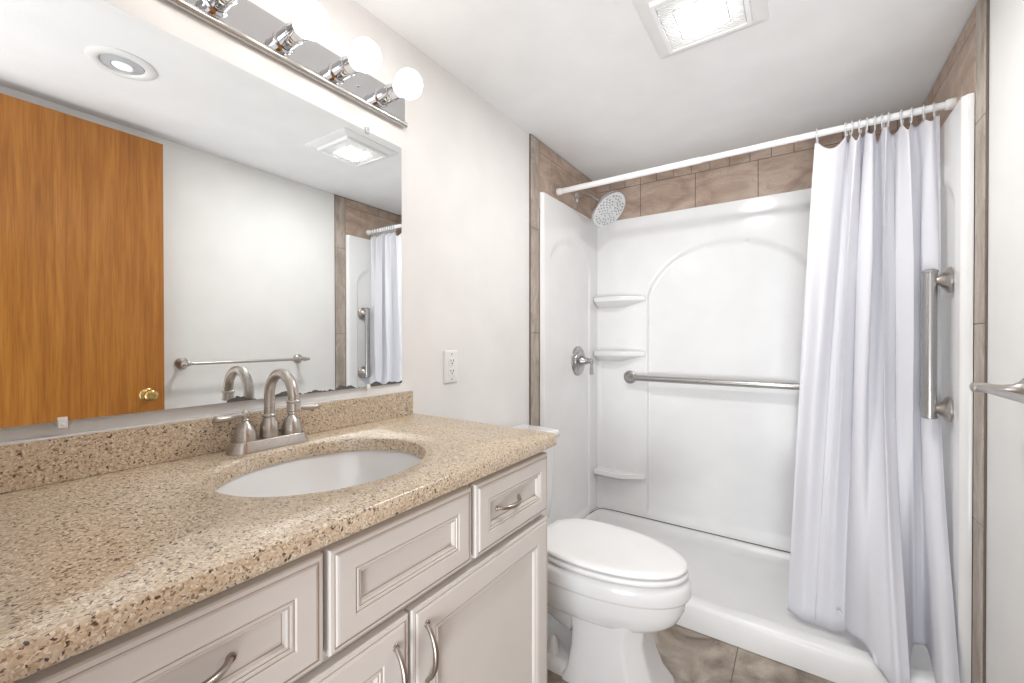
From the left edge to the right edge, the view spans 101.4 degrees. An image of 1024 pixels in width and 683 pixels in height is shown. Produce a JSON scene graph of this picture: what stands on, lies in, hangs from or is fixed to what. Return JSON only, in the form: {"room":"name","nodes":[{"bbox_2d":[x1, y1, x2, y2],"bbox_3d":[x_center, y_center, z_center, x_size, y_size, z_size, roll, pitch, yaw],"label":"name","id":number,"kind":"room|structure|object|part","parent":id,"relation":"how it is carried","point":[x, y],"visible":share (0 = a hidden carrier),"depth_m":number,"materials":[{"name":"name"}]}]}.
{"room":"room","nodes":[
{"label":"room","id":0,"kind":"room"},
{"bbox_2d":[0,0,528,441],"bbox_3d":[-0.236,0.079,1.711,0.120,2.404,2.837,0,0,34],"label":"wall","id":1,"kind":"structure","parent":0,"point":[465,163],"depth_m":1.56,"materials":[{"name":"paint"}]},
{"bbox_2d":[0,0,401,428],"bbox_3d":[-0.628,-0.252,1.006,0.024,0.808,0.942,0,0,34],"label":"mirror","id":2,"kind":"object","parent":1,"relation":"attached to","point":[180,227],"visible":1,"depth_m":0.87,"materials":[{"name":"silver mirror"}]},
{"bbox_2d":[0,391,412,493],"bbox_3d":[-0.621,0.209,1.022,0.020,0.078,0.984,0,0,34],"label":"backsplash","id":3,"kind":"structure","parent":1,"relation":"attached to","point":[26,465],"depth_m":0.84,"materials":[{"name":"beige stone"}]},
{"bbox_2d":[166,0,422,128],"bbox_3d":[-0.529,-0.766,1.014,0.176,0.110,0.838,0,0,34],"label":"vanity light","id":4,"kind":"object","parent":1,"relation":"attached to","point":[293,43],"visible":1,"depth_m":1.09,"materials":[{"name":"silver metal"}]},
{"bbox_2d":[203,0,238,16],"bbox_3d":[-0.601,-0.768,0.902,0.168,0.081,0.081,0,0,34],"label":"socket","id":5,"kind":"object","parent":4,"relation":"attached to","point":[211,8],"depth_m":0.94,"materials":[{"name":"silver metal"}]},
{"bbox_2d":[273,0,329,53],"bbox_3d":[-0.515,-0.768,1.027,0.168,0.081,0.081,0,0,34],"label":"bulb","id":6,"kind":"object","parent":4,"relation":"attached to","point":[310,21],"depth_m":1.00,"materials":[{"name":"white glass"}]},
{"bbox_2d":[329,37,380,83],"bbox_3d":[-0.430,-0.769,1.152,0.168,0.081,0.081,0,0,34],"label":"bulb","id":7,"kind":"object","parent":4,"relation":"attached to","point":[364,56],"depth_m":1.13,"materials":[{"name":"white glass"}]},
{"bbox_2d":[374,68,422,107],"bbox_3d":[-0.344,-0.770,1.277,0.168,0.081,0.081,0,0,34],"label":"bulb","id":8,"kind":"object","parent":4,"relation":"attached to","point":[408,84],"depth_m":1.25,"materials":[{"name":"white glass"}]},
{"bbox_2d":[444,350,456,383],"bbox_3d":[-0.232,0.096,1.601,0.008,0.127,0.075,0,0,34],"label":"wall outlet","id":9,"kind":"object","parent":1,"relation":"attached to","point":[450,356],"visible":1,"depth_m":1.59,"materials":[{"name":"white plastic"}]},
{"bbox_2d":[449,368,454,375],"bbox_3d":[-0.229,0.116,1.600,0.002,0.028,0.034,0,0,34],"label":"receptacle","id":10,"kind":"object","parent":9,"relation":"attached to","point":[451,370],"depth_m":1.60,"materials":[{"name":"white plastic"}]},
{"bbox_2d":[449,358,454,364],"bbox_3d":[-0.229,0.077,1.600,0.002,0.028,0.034,0,0,34],"label":"receptacle","id":11,"kind":"object","parent":9,"relation":"attached to","point":[451,360],"depth_m":1.60,"materials":[{"name":"white plastic"}]},
{"bbox_2d":[529,134,596,425],"bbox_3d":[0.320,0.076,2.407,0.011,2.203,0.819,0,0,34],"label":"tile","id":12,"kind":"structure","parent":1,"relation":"attached to","point":[548,172],"depth_m":2.12,"materials":[{"name":"tile"}]},
{"bbox_2d":[574,190,625,227],"bbox_3d":[0.481,-0.765,2.364,0.298,0.235,0.220,0,0,34],"label":"sprayer","id":13,"kind":"object","parent":12,"relation":"attached to","point":[608,209],"visible":1,"depth_m":2.32,"materials":[{"name":"silver metal"}]},
{"bbox_3d":[0.456,-0.811,2.416,0.025,0.109,0.190,0,0,-45],"label":"shower arm","id":14,"kind":"part","parent":13,"relation":"part of","materials":[{"name":"silver metal"}]},
{"bbox_3d":[0.540,-0.728,2.323,0.145,0.150,0.200,0,0,34],"label":"spray plate","id":15,"kind":"part","parent":13,"relation":"part of","materials":[{"name":"white plastic"}]},
{"bbox_2d":[556,97,956,195],"bbox_3d":[0.880,-0.815,1.859,1.527,0.037,0.037,0,0,34],"label":"curtain rod","id":16,"kind":"object","parent":12,"relation":"attached to","point":[949,104],"visible":0.99,"depth_m":1.75,"materials":[{"name":"white plastic"}]},
{"bbox_2d":[816,129,818,142],"bbox_3d":[1.197,-0.805,1.643,0.006,0.056,0.043,0,0,41],"label":"curtain ring","id":17,"kind":"object","parent":16,"relation":"hanging from","point":[817,137],"visible":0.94,"depth_m":1.63,"materials":[{"name":"white plastic"}]},
{"bbox_2d":[787,115,959,682],"bbox_3d":[1.241,0.177,1.481,0.448,1.919,0.301,0,0,34],"label":"shower curtain","id":18,"kind":"object","parent":17,"relation":"hanging from","point":[870,555],"visible":0.96,"depth_m":1.53,"materials":[{"name":"white fabric"}]},
{"bbox_2d":[844,122,847,136],"bbox_3d":[1.270,-0.805,1.593,0.043,0.056,0.006,0,0,-42],"label":"curtain ring","id":19,"kind":"object","parent":16,"relation":"hanging from","point":[845,131],"visible":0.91,"depth_m":1.58,"materials":[{"name":"white plastic"}]},
{"bbox_2d":[849,121,852,135],"bbox_3d":[1.283,-0.805,1.584,0.006,0.056,0.043,0,0,28],"label":"curtain ring","id":20,"kind":"object","parent":16,"relation":"hanging from","point":[851,122],"visible":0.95,"depth_m":1.57,"materials":[{"name":"white plastic"}]},
{"bbox_2d":[858,119,861,133],"bbox_3d":[1.304,-0.805,1.569,0.043,0.056,0.006,0,0,-38],"label":"curtain ring","id":21,"kind":"object","parent":16,"relation":"hanging from","point":[859,120],"visible":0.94,"depth_m":1.56,"materials":[{"name":"white plastic"}]},
{"bbox_2d":[865,117,867,132],"bbox_3d":[1.319,-0.804,1.559,0.006,0.056,0.043,0,0,33],"label":"curtain ring","id":22,"kind":"object","parent":16,"relation":"hanging from","point":[866,119],"visible":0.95,"depth_m":1.55,"materials":[{"name":"white plastic"}]},
{"bbox_2d":[874,115,875,130],"bbox_3d":[1.339,-0.804,1.546,0.006,0.056,0.043,0,0,40],"label":"curtain ring","id":23,"kind":"object","parent":16,"relation":"hanging from","point":[875,115],"visible":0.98,"depth_m":1.53,"materials":[{"name":"white plastic"}]},
{"bbox_2d":[881,114,884,128],"bbox_3d":[1.357,-0.804,1.533,0.043,0.056,0.006,0,0,-38],"label":"curtain ring","id":24,"kind":"object","parent":16,"relation":"hanging from","point":[882,115],"visible":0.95,"depth_m":1.52,"materials":[{"name":"white plastic"}]},
{"bbox_2d":[886,112,889,127],"bbox_3d":[1.369,-0.804,1.525,0.006,0.056,0.043,0,0,34],"label":"curtain ring","id":25,"kind":"object","parent":16,"relation":"hanging from","point":[888,113],"visible":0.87,"depth_m":1.51,"materials":[{"name":"white plastic"}]},
{"bbox_2d":[900,109,903,124],"bbox_3d":[1.400,-0.804,1.504,0.043,0.056,0.006,0,0,-37],"label":"curtain ring","id":26,"kind":"object","parent":16,"relation":"hanging from","point":[901,110],"visible":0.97,"depth_m":1.50,"materials":[{"name":"white plastic"}]},
{"bbox_2d":[909,107,912,123],"bbox_3d":[1.420,-0.804,1.490,0.006,0.056,0.043,0,0,37],"label":"curtain ring","id":27,"kind":"object","parent":16,"relation":"hanging from","point":[911,108],"visible":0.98,"depth_m":1.48,"materials":[{"name":"white plastic"}]},
{"bbox_2d":[922,104,925,120],"bbox_3d":[1.448,-0.804,1.471,0.043,0.056,0.006,0,0,-38],"label":"curtain ring","id":28,"kind":"object","parent":16,"relation":"hanging from","point":[924,105],"visible":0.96,"depth_m":1.46,"materials":[{"name":"white plastic"}]},
{"bbox_2d":[933,102,935,117],"bbox_3d":[1.469,-0.804,1.456,0.043,0.056,0.006,0,0,-39],"label":"curtain ring","id":29,"kind":"object","parent":16,"relation":"hanging from","point":[934,103],"visible":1,"depth_m":1.45,"materials":[{"name":"white plastic"}]},
{"bbox_2d":[354,0,978,180],"bbox_3d":[0.421,-1.070,1.188,1.547,0.100,2.726,0,0,34],"label":"ceiling","id":30,"kind":"structure","parent":0,"point":[587,79],"depth_m":1.55,"materials":[{"name":"paint"}]},
{"bbox_2d":[632,0,768,58],"bbox_3d":[0.581,-1.006,1.282,0.334,0.029,0.334,0,0,34],"label":"recessed light","id":31,"kind":"object","parent":30,"relation":"in","point":[673,27],"visible":1,"depth_m":1.30,"materials":[{"name":"white plastic"}]},
{"bbox_2d":[547,624,834,682],"bbox_3d":[0.421,1.234,1.200,1.547,0.100,2.726,0,0,34],"label":"floor","id":32,"kind":"structure","parent":0,"point":[691,656],"depth_m":1.53,"materials":[{"name":"brown tile"}]},
{"bbox_2d":[13,451,546,682],"bbox_3d":[-0.390,0.734,0.866,0.579,0.904,0.974,0,0,34],"label":"vanity cabinet","id":33,"kind":"object","parent":32,"relation":"on","point":[451,587],"visible":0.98,"depth_m":0.69,"materials":[{"name":"beige paint"}]},
{"bbox_3d":[-0.360,0.376,0.464,0.020,0.153,0.316,0,0,34],"label":"drawer","id":34,"kind":"part","parent":33,"relation":"part of","materials":[{"name":"beige paint"}]},
{"bbox_3d":[-0.350,0.378,0.457,0.032,0.012,0.099,0,0,34],"label":"pull handle","id":35,"kind":"part","parent":33,"relation":"part of","materials":[{"name":"metal"}]},
{"bbox_2d":[0,390,556,682],"bbox_3d":[-0.391,0.224,0.877,0.564,0.114,1.004,0,0,34],"label":"countertop","id":36,"kind":"structure","parent":33,"relation":"on","point":[107,534],"depth_m":0.64,"materials":[{"name":"beige stone"}]},
{"bbox_2d":[213,369,318,455],"bbox_3d":[-0.571,0.155,0.991,0.176,0.187,0.175,0,0,-11],"label":"faucet","id":37,"kind":"object","parent":36,"relation":"on","point":[245,441],"visible":1,"depth_m":0.96,"materials":[{"name":"silver metal"}]},
{"bbox_3d":[-0.619,0.168,0.921,0.021,0.015,0.067,0,0,34],"label":"lever","id":38,"kind":"part","parent":37,"relation":"part of","materials":[{"name":"silver metal"}]},
{"bbox_3d":[-0.605,0.190,0.951,0.048,0.069,0.048,0,0,34],"label":"handle","id":39,"kind":"part","parent":37,"relation":"part of","materials":[{"name":"silver metal"}]},
{"bbox_3d":[-0.576,0.237,0.995,0.062,0.024,0.180,0,0,34],"label":"plate","id":40,"kind":"part","parent":37,"relation":"part of","materials":[{"name":"silver metal"}]},
{"bbox_3d":[-0.533,0.143,0.965,0.144,0.162,0.041,0,0,34],"label":"spout","id":41,"kind":"part","parent":37,"relation":"part of","materials":[{"name":"silver metal"}]},
{"bbox_3d":[-0.546,0.190,1.038,0.048,0.069,0.048,0,0,34],"label":"handle","id":42,"kind":"part","parent":37,"relation":"part of","materials":[{"name":"silver metal"}]},
{"bbox_3d":[-0.523,0.167,1.062,0.021,0.015,0.067,0,0,34],"label":"lever","id":43,"kind":"part","parent":37,"relation":"part of","materials":[{"name":"silver metal"}]},
{"bbox_2d":[215,450,421,496],"bbox_3d":[-0.380,0.353,0.878,0.387,0.142,0.454,0,0,34],"label":"sink","id":44,"kind":"object","parent":36,"relation":"in","point":[331,471],"visible":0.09,"depth_m":1.02,"materials":[{"name":"white ceramic"}]},
{"bbox_3d":[-0.316,0.765,0.530,0.020,0.594,0.472,0,0,34],"label":"cabinet door","id":45,"kind":"part","parent":33,"relation":"part of","materials":[{"name":"beige paint"}]},
{"bbox_3d":[-0.177,0.375,0.731,0.020,0.153,0.314,0,0,34],"label":"false drawer","id":46,"kind":"part","parent":33,"relation":"part of","materials":[{"name":"beige paint"}]},
{"bbox_3d":[-0.182,0.556,0.684,0.032,0.115,0.012,0,0,34],"label":"pull handle","id":47,"kind":"part","parent":33,"relation":"part of","materials":[{"name":"metal"}]},
{"bbox_3d":[-0.142,0.556,0.742,0.032,0.115,0.012,0,0,34],"label":"pull handle","id":48,"kind":"part","parent":33,"relation":"part of","materials":[{"name":"metal"}]},
{"bbox_3d":[-0.044,0.763,0.926,0.020,0.594,0.476,0,0,34],"label":"cabinet door","id":49,"kind":"part","parent":33,"relation":"part of","materials":[{"name":"beige paint"}]},
{"bbox_3d":[0.004,0.373,0.996,0.020,0.153,0.302,0,0,34],"label":"drawer","id":50,"kind":"part","parent":33,"relation":"part of","materials":[{"name":"beige paint"}]},
{"bbox_3d":[0.002,0.375,0.970,0.032,0.012,0.099,0,0,34],"label":"pull handle","id":51,"kind":"part","parent":33,"relation":"part of","materials":[{"name":"metal"}]},
{"bbox_2d":[511,424,691,682],"bbox_3d":[0.248,0.785,1.585,0.806,0.793,0.446,0,0,34],"label":"toilet","id":52,"kind":"object","parent":32,"relation":"on","point":[610,588],"visible":0.52,"depth_m":1.41,"materials":[{"name":"white ceramic"}]},
{"bbox_3d":[0.007,0.406,1.748,0.222,0.037,0.446,0,0,34],"label":"tank lid","id":53,"kind":"part","parent":52,"relation":"part of","materials":[{"name":"white ceramic"}]},
{"bbox_3d":[0.002,0.606,1.753,0.199,0.360,0.416,0,0,34],"label":"tank","id":54,"kind":"part","parent":52,"relation":"part of","materials":[{"name":"white ceramic"}]},
{"bbox_3d":[0.352,0.740,1.514,0.528,0.020,0.340,0,0,34],"label":"lid","id":55,"kind":"part","parent":52,"relation":"part of","materials":[{"name":"white plastic"}]},
{"bbox_3d":[0.353,0.764,1.513,0.532,0.027,0.346,0,0,34],"label":"seat","id":56,"kind":"part","parent":52,"relation":"part of","materials":[{"name":"white plastic"}]},
{"bbox_3d":[0.335,0.877,1.526,0.595,0.199,0.356,0,0,34],"label":"bowl","id":57,"kind":"part","parent":52,"relation":"part of","materials":[{"name":"white ceramic"}]},
{"bbox_2d":[584,507,935,682],"bbox_3d":[0.965,1.127,2.007,1.500,0.106,0.738,0,0,34],"label":"shower tray","id":58,"kind":"object","parent":32,"relation":"on","point":[739,589],"visible":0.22,"depth_m":1.73,"materials":[{"name":"white plastic"}]},
{"bbox_2d":[540,92,974,682],"bbox_3d":[0.978,0.158,2.006,1.525,1.831,0.734,0,0,34],"label":"shower surround","id":59,"kind":"object","parent":58,"relation":"on","point":[715,291],"visible":0.61,"depth_m":2.31,"materials":[{"name":"white plastic"}]},
{"bbox_3d":[0.348,0.155,2.420,0.018,1.830,0.706,0,0,34],"label":"panel","id":60,"kind":"part","parent":59,"relation":"part of","materials":[{"name":"white plastic"}]},
{"bbox_2d":[571,346,593,375],"bbox_3d":[0.433,0.114,2.454,0.102,0.176,0.176,0,0,34],"label":"shower valve","id":61,"kind":"object","parent":59,"relation":"attached to","point":[578,361],"visible":1,"depth_m":2.44,"materials":[{"name":"silver metal"}]},
{"bbox_3d":[0.439,0.114,2.451,0.078,0.068,0.068,0,0,34],"label":"handle","id":62,"kind":"part","parent":61,"relation":"part of","materials":[{"name":"silver metal"}]},
{"bbox_3d":[0.461,0.153,2.427,0.025,0.081,0.031,0,0,34],"label":"lever","id":63,"kind":"part","parent":61,"relation":"part of","materials":[{"name":"silver metal"}]},
{"bbox_2d":[594,466,644,479],"bbox_3d":[0.661,0.837,2.588,0.300,0.065,0.087,0,0,34],"label":"corner shelf","id":64,"kind":"object","parent":59,"relation":"attached to","point":[600,472],"depth_m":2.59,"materials":[{"name":"white plastic"}]},
{"bbox_2d":[594,351,645,360],"bbox_3d":[0.661,0.092,2.584,0.300,0.065,0.087,0,0,34],"label":"corner shelf","id":65,"kind":"object","parent":59,"relation":"attached to","point":[598,355],"depth_m":2.57,"materials":[{"name":"white plastic"}]},
{"bbox_2d":[594,296,645,308],"bbox_3d":[0.661,-0.243,2.582,0.300,0.065,0.087,0,0,34],"label":"corner shelf","id":66,"kind":"object","parent":59,"relation":"attached to","point":[600,302],"depth_m":2.58,"materials":[{"name":"white plastic"}]},
{"bbox_3d":[1.159,0.156,2.287,1.498,1.830,0.066,0,0,34],"label":"panel","id":67,"kind":"part","parent":59,"relation":"part of","materials":[{"name":"white plastic"}]},
{"bbox_2d":[624,371,799,389],"bbox_3d":[1.162,0.221,2.257,1.165,0.080,0.071,0,0,34],"label":"grab bar","id":68,"kind":"object","parent":59,"relation":"attached to","point":[630,377],"visible":0.62,"depth_m":2.27,"materials":[{"name":"silver metal"}]},
{"bbox_2d":[921,267,953,422],"bbox_3d":[1.424,0.011,1.409,0.070,0.516,0.086,0,0,34],"label":"grab bar","id":69,"kind":"object","parent":59,"relation":"attached to","point":[931,280],"visible":1,"depth_m":1.40,"materials":[{"name":"silver metal"}]},
{"bbox_3d":[1.589,0.160,1.571,0.024,1.830,0.706,0,0,34],"label":"panel","id":70,"kind":"part","parent":59,"relation":"part of","materials":[{"name":"white plastic"}]},
{"bbox_2d":[986,0,1023,682],"bbox_3d":[1.140,0.084,0.769,0.120,2.404,2.837,0,0,34],"label":"wall","id":71,"kind":"structure","parent":0,"point":[1005,417],"depth_m":1.10,"materials":[{"name":"paint"}]},
{"bbox_2d":[918,0,989,682],"bbox_3d":[1.589,0.081,1.540,0.008,2.203,0.819,0,0,34],"label":"tile","id":72,"kind":"structure","parent":71,"relation":"attached to","point":[965,71],"depth_m":1.24,"materials":[{"name":"tile"}]},
{"bbox_2d":[969,378,1023,403],"bbox_3d":[0.995,0.114,0.750,0.098,0.060,0.681,0,0,34],"label":"towel bar","id":73,"kind":"object","parent":71,"relation":"attached to","point":[1015,392],"visible":1,"depth_m":0.98,"materials":[{"name":"silver metal"}]},
{"bbox_3d":[1.170,0.112,1.006,0.098,0.060,0.060,0,0,34],"label":"post","id":74,"kind":"part","parent":73,"relation":"part of","materials":[{"name":"silver metal"}]},
{"bbox_3d":[0.971,0.113,0.775,0.016,0.016,0.605,0,0,34],"label":"rail","id":75,"kind":"part","parent":73,"relation":"part of","materials":[{"name":"silver metal"}]},
{"bbox_3d":[1.222,0.076,2.365,1.547,2.404,0.111,0,0,34],"label":"wall","id":76,"kind":"structure","parent":0,"visible":0},
{"bbox_2d":[597,115,917,219],"bbox_3d":[1.188,-0.852,2.310,1.547,0.346,0.008,0,0,34],"label":"tile","id":77,"kind":"structure","parent":76,"relation":"attached to","point":[787,167],"depth_m":2.30,"materials":[{"name":"tile"}]}
]}

